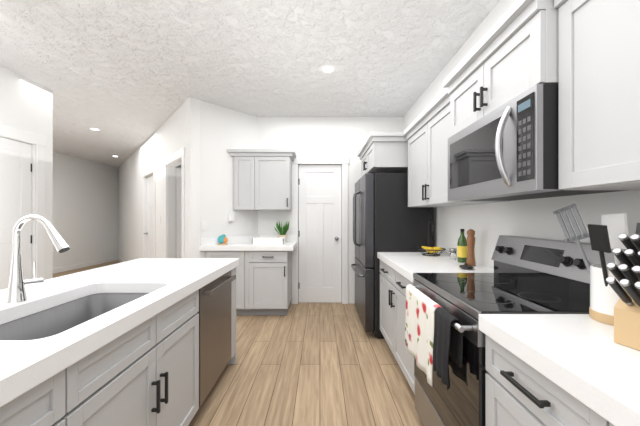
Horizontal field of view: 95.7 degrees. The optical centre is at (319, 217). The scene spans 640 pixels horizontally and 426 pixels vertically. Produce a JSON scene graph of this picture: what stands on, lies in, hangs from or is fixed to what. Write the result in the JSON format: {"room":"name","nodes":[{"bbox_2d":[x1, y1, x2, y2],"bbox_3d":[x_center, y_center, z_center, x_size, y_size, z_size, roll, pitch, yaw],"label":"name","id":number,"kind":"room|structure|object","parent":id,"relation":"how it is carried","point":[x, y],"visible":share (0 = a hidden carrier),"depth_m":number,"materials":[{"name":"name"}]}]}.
{"room":"kitchen","nodes":[
{"label":"kitchen","id":0,"kind":"room"},
{"bbox_2d":[0,66,52,279],"bbox_3d":[-3.160,-0.100,0.380,0.120,2.740,5.960,0,0,0],"label":"wall","id":1,"kind":"structure","parent":0,"point":[26,104],"depth_m":3.15,"materials":[{"name":"white paint"}]},
{"bbox_2d":[0,137,31,289],"bbox_3d":[-3.112,0.240,2.742,0.095,2.050,0.804,0,0,0],"label":"door","id":2,"kind":"structure","parent":1,"relation":"in","point":[15,180],"depth_m":2.96,"materials":[{"name":"white wood"}]},
{"bbox_2d":[0,124,45,278],"bbox_3d":[-3.149,0.185,0.330,0.142,2.170,5.860,0,0,0],"label":"trim","id":3,"kind":"structure","parent":1,"relation":"attached to","point":[38,143],"depth_m":3.16,"materials":[{"name":"white wood"}]},
{"bbox_2d":[53,152,117,268],"bbox_3d":[-6.060,-0.100,3.200,0.120,2.740,11.600,0,0,0],"label":"wall","id":4,"kind":"structure","parent":0,"point":[85,208],"depth_m":7.38,"materials":[{"name":"white paint"}]},
{"bbox_2d":[53,257,115,273],"bbox_3d":[-5.992,1.215,2.950,0.015,0.110,11.100,0,0,0],"label":"baseboard","id":5,"kind":"structure","parent":4,"relation":"attached to","point":[72,267],"depth_m":7.30,"materials":[{"name":"white wood"}]},
{"bbox_2d":[118,97,199,261],"bbox_3d":[-3.815,-0.100,6.201,0.120,2.740,6.922,0,0,-41],"label":"wall","id":6,"kind":"structure","parent":0,"point":[163,141],"depth_m":4.79,"materials":[{"name":"white paint"}]},
{"bbox_2d":[144,175,152,257],"bbox_3d":[-3.116,0.250,5.371,0.563,2.030,0.638,0,0,0],"label":"hall door","id":7,"kind":"structure","parent":6,"relation":"in","point":[149,233],"depth_m":5.45,"materials":[{"name":"white wood"}]},
{"bbox_2d":[118,147,184,261],"bbox_3d":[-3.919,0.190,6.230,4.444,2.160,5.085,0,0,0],"label":"door frame","id":8,"kind":"structure","parent":6,"relation":"attached to","point":[172,162],"depth_m":4.41,"materials":[{"name":"white wood"}]},
{"bbox_2d":[176,167,180,257],"bbox_3d":[-1.885,0.250,4.688,0.679,2.030,0.473,0,0,0],"label":"bathroom door","id":9,"kind":"structure","parent":6,"relation":"in","point":[178,212],"depth_m":4.47,"materials":[{"name":"white wood"}]},
{"bbox_2d":[186,98,257,257],"bbox_3d":[-1.252,-0.100,3.990,0.120,2.740,1.103,0,0,44],"label":"wall","id":10,"kind":"structure","parent":0,"point":[223,130],"depth_m":3.83,"materials":[{"name":"white paint"}]},
{"bbox_2d":[228,213,233,221],"bbox_3d":[-1.200,0.005,3.921,0.050,0.130,0.075,0,0,44],"label":"outlet","id":11,"kind":"object","parent":10,"relation":"attached to","point":[230,217],"visible":1,"depth_m":3.91,"materials":[{"name":"white plastic"}]},
{"bbox_2d":[249,221,252,228],"bbox_3d":[-0.992,0.110,4.168,0.008,0.120,0.075,0,0,44],"label":"outlet","id":12,"kind":"object","parent":10,"relation":"attached to","point":[250,224],"visible":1,"depth_m":4.16,"materials":[{"name":"white plastic"}]},
{"bbox_2d":[53,260,422,425],"bbox_3d":[-2.390,1.320,3.200,7.620,0.100,11.600,0,0,0],"label":"floor","id":13,"kind":"structure","parent":0,"point":[317,364],"depth_m":2.31,"materials":[{"name":"brown wood"}]},
{"bbox_2d":[0,353,91,425],"bbox_3d":[-1.044,0.846,0.558,0.632,0.848,0.671,0,0,0],"label":"base cabinet","id":14,"kind":"object","parent":13,"relation":"on","point":[65,398],"depth_m":0.81,"materials":[{"name":"grey wood"}]},
{"bbox_2d":[92,289,198,425],"bbox_3d":[-1.044,0.846,1.268,0.632,0.848,0.982,0,0,0],"label":"base cabinet","id":15,"kind":"object","parent":13,"relation":"on","point":[146,373],"depth_m":1.26,"materials":[{"name":"grey wood"}]},
{"bbox_2d":[0,258,238,406],"bbox_3d":[-1.142,0.390,1.110,0.875,0.060,2.860,0,0,0],"label":"countertop","id":16,"kind":"structure","parent":15,"relation":"on","point":[28,365],"depth_m":1.25,"materials":[{"name":"white stone"}]},
{"bbox_2d":[5,214,69,303],"bbox_3d":[-1.199,0.173,1.254,0.254,0.371,0.106,0,0,0],"label":"faucet","id":17,"kind":"object","parent":16,"relation":"on","point":[16,292],"visible":1,"depth_m":1.22,"materials":[{"name":"silver metal"}]},
{"bbox_2d":[0,293,148,339],"bbox_3d":[-1.025,0.526,1.225,0.454,0.211,0.774,0,0,0],"label":"sink basin","id":18,"kind":"object","parent":16,"relation":"in","point":[58,319],"visible":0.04,"depth_m":1.40,"materials":[{"name":"silver metal"}]},
{"bbox_2d":[197,270,235,406],"bbox_3d":[-1.002,0.848,2.072,0.655,0.844,0.618,0,0,0],"label":"dishwasher","id":19,"kind":"object","parent":13,"relation":"on","point":[214,311],"visible":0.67,"depth_m":1.98,"materials":[{"name":"silver"}]},
{"bbox_2d":[228,267,235,363],"bbox_3d":[-1.044,0.846,2.106,0.632,0.848,0.828,0,0,0],"label":"base cabinet","id":20,"kind":"object","parent":13,"relation":"on","point":[233,272],"depth_m":2.44,"materials":[{"name":"grey wood"}]},
{"bbox_2d":[205,251,291,314],"bbox_3d":[-0.933,0.846,3.942,1.047,0.848,0.631,0,0,0],"label":"base cabinet","id":21,"kind":"object","parent":13,"relation":"on","point":[263,282],"visible":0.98,"depth_m":3.67,"materials":[{"name":"grey wood"}]},
{"bbox_2d":[199,235,296,250],"bbox_3d":[-0.924,0.340,3.938,1.179,0.160,0.637,0,0,0],"label":"countertop","id":22,"kind":"structure","parent":21,"relation":"on","point":[239,243],"depth_m":3.68,"materials":[{"name":"white stone"}]},
{"bbox_2d":[218,234,227,244],"bbox_3d":[-1.262,0.290,3.760,0.135,0.138,0.050,0,0,0],"label":"decorative figurine","id":23,"kind":"object","parent":22,"relation":"on","point":[222,238],"visible":1,"depth_m":3.74,"materials":[{"name":"teal ceramic"}]},
{"bbox_2d":[252,237,285,244],"bbox_3d":[-0.675,0.317,3.850,0.410,0.085,0.220,0,0,0],"label":"tray","id":24,"kind":"object","parent":22,"relation":"on","point":[268,240],"visible":1,"depth_m":3.74,"materials":[{"name":"white ceramic"}]},
{"bbox_2d":[275,222,288,237],"bbox_3d":[-0.532,0.192,4.089,0.214,0.335,0.248,0,0,0],"label":"potted plant","id":25,"kind":"object","parent":22,"relation":"on","point":[285,229],"visible":0.85,"depth_m":4.05,"materials":[{"name":"green plant"}]},
{"bbox_2d":[351,171,432,338],"bbox_3d":[0.785,0.395,3.470,0.770,1.750,0.940,0,0,0],"label":"fridge","id":26,"kind":"object","parent":13,"relation":"on","point":[386,218],"visible":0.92,"depth_m":3.00,"materials":[{"name":"black metal"}]},
{"bbox_2d":[380,260,414,393],"bbox_3d":[0.899,0.846,2.420,0.636,0.848,1.141,0,0,0],"label":"base cabinet","id":27,"kind":"object","parent":13,"relation":"on","point":[393,283],"visible":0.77,"depth_m":2.36,"materials":[{"name":"grey wood"}]},
{"bbox_2d":[377,252,493,282],"bbox_3d":[0.903,0.390,2.421,0.627,0.060,1.143,0,0,0],"label":"countertop","id":28,"kind":"structure","parent":27,"relation":"on","point":[407,265],"depth_m":2.23,"materials":[{"name":"white stone"}]},
{"bbox_2d":[417,220,445,255],"bbox_3d":[1.050,0.195,2.740,0.260,0.328,0.260,0,0,0],"label":"basket","id":29,"kind":"object","parent":28,"relation":"on","point":[430,250],"visible":1,"depth_m":2.73,"materials":[{"name":"black metal"}]},
{"bbox_2d":[450,248,456,259],"bbox_3d":[1.130,0.311,2.460,0.056,0.095,0.056,0,0,0],"label":"jar","id":30,"kind":"object","parent":28,"relation":"on","point":[453,253],"visible":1,"depth_m":2.44,"materials":[{"name":"clear glass"}]},
{"bbox_2d":[457,229,467,262],"bbox_3d":[1.140,0.227,2.320,0.073,0.265,0.073,0,0,0],"label":"oil bottle","id":31,"kind":"object","parent":28,"relation":"on","point":[462,249],"visible":0.94,"depth_m":2.29,"materials":[{"name":"green glass"}]},
{"bbox_2d":[459,261,473,268],"bbox_3d":[1.061,0.347,2.117,0.171,0.024,0.312,0,0,0],"label":"tray","id":32,"kind":"object","parent":28,"relation":"on","point":[464,266],"visible":1,"depth_m":1.99,"materials":[{"name":"black"}]},
{"bbox_2d":[466,229,475,265],"bbox_3d":[1.120,0.224,2.150,0.062,0.270,0.062,0,0,0],"label":"pepper mill","id":33,"kind":"object","parent":28,"relation":"on","point":[470,261],"visible":1,"depth_m":2.13,"materials":[{"name":"brown wood"}]},
{"bbox_2d":[406,235,626,425],"bbox_3d":[0.868,0.693,1.465,0.664,1.155,0.759,0,0,0],"label":"range","id":34,"kind":"object","parent":13,"relation":"on","point":[530,275],"visible":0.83,"depth_m":1.33,"materials":[{"name":"silver metal"}]},
{"bbox_2d":[405,284,441,386],"bbox_3d":[0.541,0.595,1.552,0.068,0.370,0.452,0,0,0],"label":"floral towel","id":35,"kind":"object","parent":34,"relation":"hanging from","point":[421,307],"visible":0.92,"depth_m":1.49,"materials":[{"name":"white fabric"}]},
{"bbox_2d":[433,308,462,389],"bbox_3d":[0.542,0.550,1.239,0.068,0.280,0.165,0,0,0],"label":"towel","id":36,"kind":"object","parent":34,"relation":"hanging from","point":[448,339],"visible":0.98,"depth_m":1.22,"materials":[{"name":"black fabric"}]},
{"bbox_2d":[486,335,613,425],"bbox_3d":[0.916,0.846,0.591,0.602,0.848,0.978,0,0,0],"label":"base cabinet","id":37,"kind":"object","parent":13,"relation":"on","point":[519,392],"visible":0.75,"depth_m":0.85,"materials":[{"name":"grey wood"}]},
{"bbox_2d":[479,314,639,425],"bbox_3d":[0.903,0.390,0.131,0.627,0.060,1.901,0,0,0],"label":"countertop","id":38,"kind":"structure","parent":37,"relation":"on","point":[587,361],"depth_m":0.77,"materials":[{"name":"white stone"}]},
{"bbox_2d":[553,203,639,325],"bbox_3d":[1.015,0.154,1.029,0.193,0.411,0.290,0,0,0],"label":"utensil crock","id":39,"kind":"object","parent":38,"relation":"on","point":[604,297],"visible":0.6,"depth_m":1.00,"materials":[{"name":"white ceramic"}]},
{"bbox_2d":[606,234,639,350],"bbox_3d":[0.920,0.202,0.791,0.271,0.312,0.120,0,0,-15],"label":"knife block","id":40,"kind":"object","parent":38,"relation":"on","point":[626,273],"visible":1,"depth_m":0.79,"materials":[{"name":"brown wood"}]},
{"bbox_2d":[0,0,499,167],"bbox_3d":[-2.390,-1.520,3.200,7.620,0.100,11.600,0,0,0],"label":"ceiling","id":41,"kind":"structure","parent":0,"point":[128,78],"depth_m":2.65,"materials":[{"name":"white paint"}]},
{"bbox_2d":[319,64,336,73],"bbox_3d":[0.080,-1.466,2.880,0.184,0.005,0.184,0,0,0],"label":"recessed light","id":42,"kind":"object","parent":41,"relation":"in","point":[328,69],"visible":1,"depth_m":2.88,"materials":[{"name":"white plastic"}]},
{"bbox_2d":[258,117,402,303],"bbox_3d":[0.155,-0.100,4.320,2.130,2.740,0.120,0,0,0],"label":"wall","id":43,"kind":"structure","parent":0,"point":[324,135],"depth_m":4.26,"materials":[{"name":"white paint"}]},
{"bbox_2d":[227,149,295,209],"bbox_3d":[-0.798,-0.507,4.076,0.906,0.815,0.362,0,0,0],"label":"upper cabinet","id":44,"kind":"object","parent":43,"relation":"attached to","point":[262,179],"visible":1,"depth_m":3.95,"materials":[{"name":"grey wood"}]},
{"bbox_2d":[298,165,340,302],"bbox_3d":[-0.002,0.245,4.261,0.634,2.040,0.128,0,0,0],"label":"pantry door","id":45,"kind":"structure","parent":43,"relation":"in","point":[319,233],"depth_m":4.29,"materials":[{"name":"white wood"}]},
{"bbox_2d":[292,154,348,303],"bbox_3d":[0.000,0.175,4.278,0.860,2.190,0.084,0,0,0],"label":"trim","id":46,"kind":"structure","parent":43,"relation":"attached to","point":[343,159],"depth_m":4.24,"materials":[{"name":"white wood"}]},
{"bbox_2d":[403,0,639,268],"bbox_3d":[1.280,-0.100,0.890,0.120,2.740,6.980,0,0,0],"label":"wall","id":47,"kind":"structure","parent":0,"point":[488,223],"depth_m":1.96,"materials":[{"name":"white paint"}]},
{"bbox_2d":[357,132,407,176],"bbox_3d":[0.864,-0.693,3.455,0.707,0.345,1.040,0,0,0],"label":"upper cabinet","id":48,"kind":"object","parent":47,"relation":"attached to","point":[383,152],"visible":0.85,"depth_m":3.00,"materials":[{"name":"grey wood"}]},
{"bbox_2d":[403,87,509,206],"bbox_3d":[1.030,-0.482,2.389,0.375,0.765,1.081,0,0,0],"label":"upper cabinet","id":49,"kind":"object","parent":47,"relation":"attached to","point":[426,132],"visible":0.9,"depth_m":2.33,"materials":[{"name":"grey wood"}]},
{"bbox_2d":[443,0,558,136],"bbox_3d":[1.000,-0.685,1.465,0.435,0.360,0.760,0,0,0],"label":"upper cabinet","id":50,"kind":"object","parent":47,"relation":"attached to","point":[512,53],"visible":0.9,"depth_m":1.27,"materials":[{"name":"grey wood"}]},
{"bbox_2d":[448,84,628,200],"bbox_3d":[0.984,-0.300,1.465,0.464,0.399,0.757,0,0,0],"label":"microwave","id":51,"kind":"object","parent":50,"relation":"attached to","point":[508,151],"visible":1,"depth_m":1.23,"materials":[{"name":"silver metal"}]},
{"bbox_2d":[554,0,639,189],"bbox_3d":[1.052,-0.463,0.591,0.331,0.725,0.978,0,0,0],"label":"upper cabinet","id":52,"kind":"object","parent":47,"relation":"attached to","point":[599,94],"visible":1,"depth_m":0.90,"materials":[{"name":"grey wood"}]}
]}

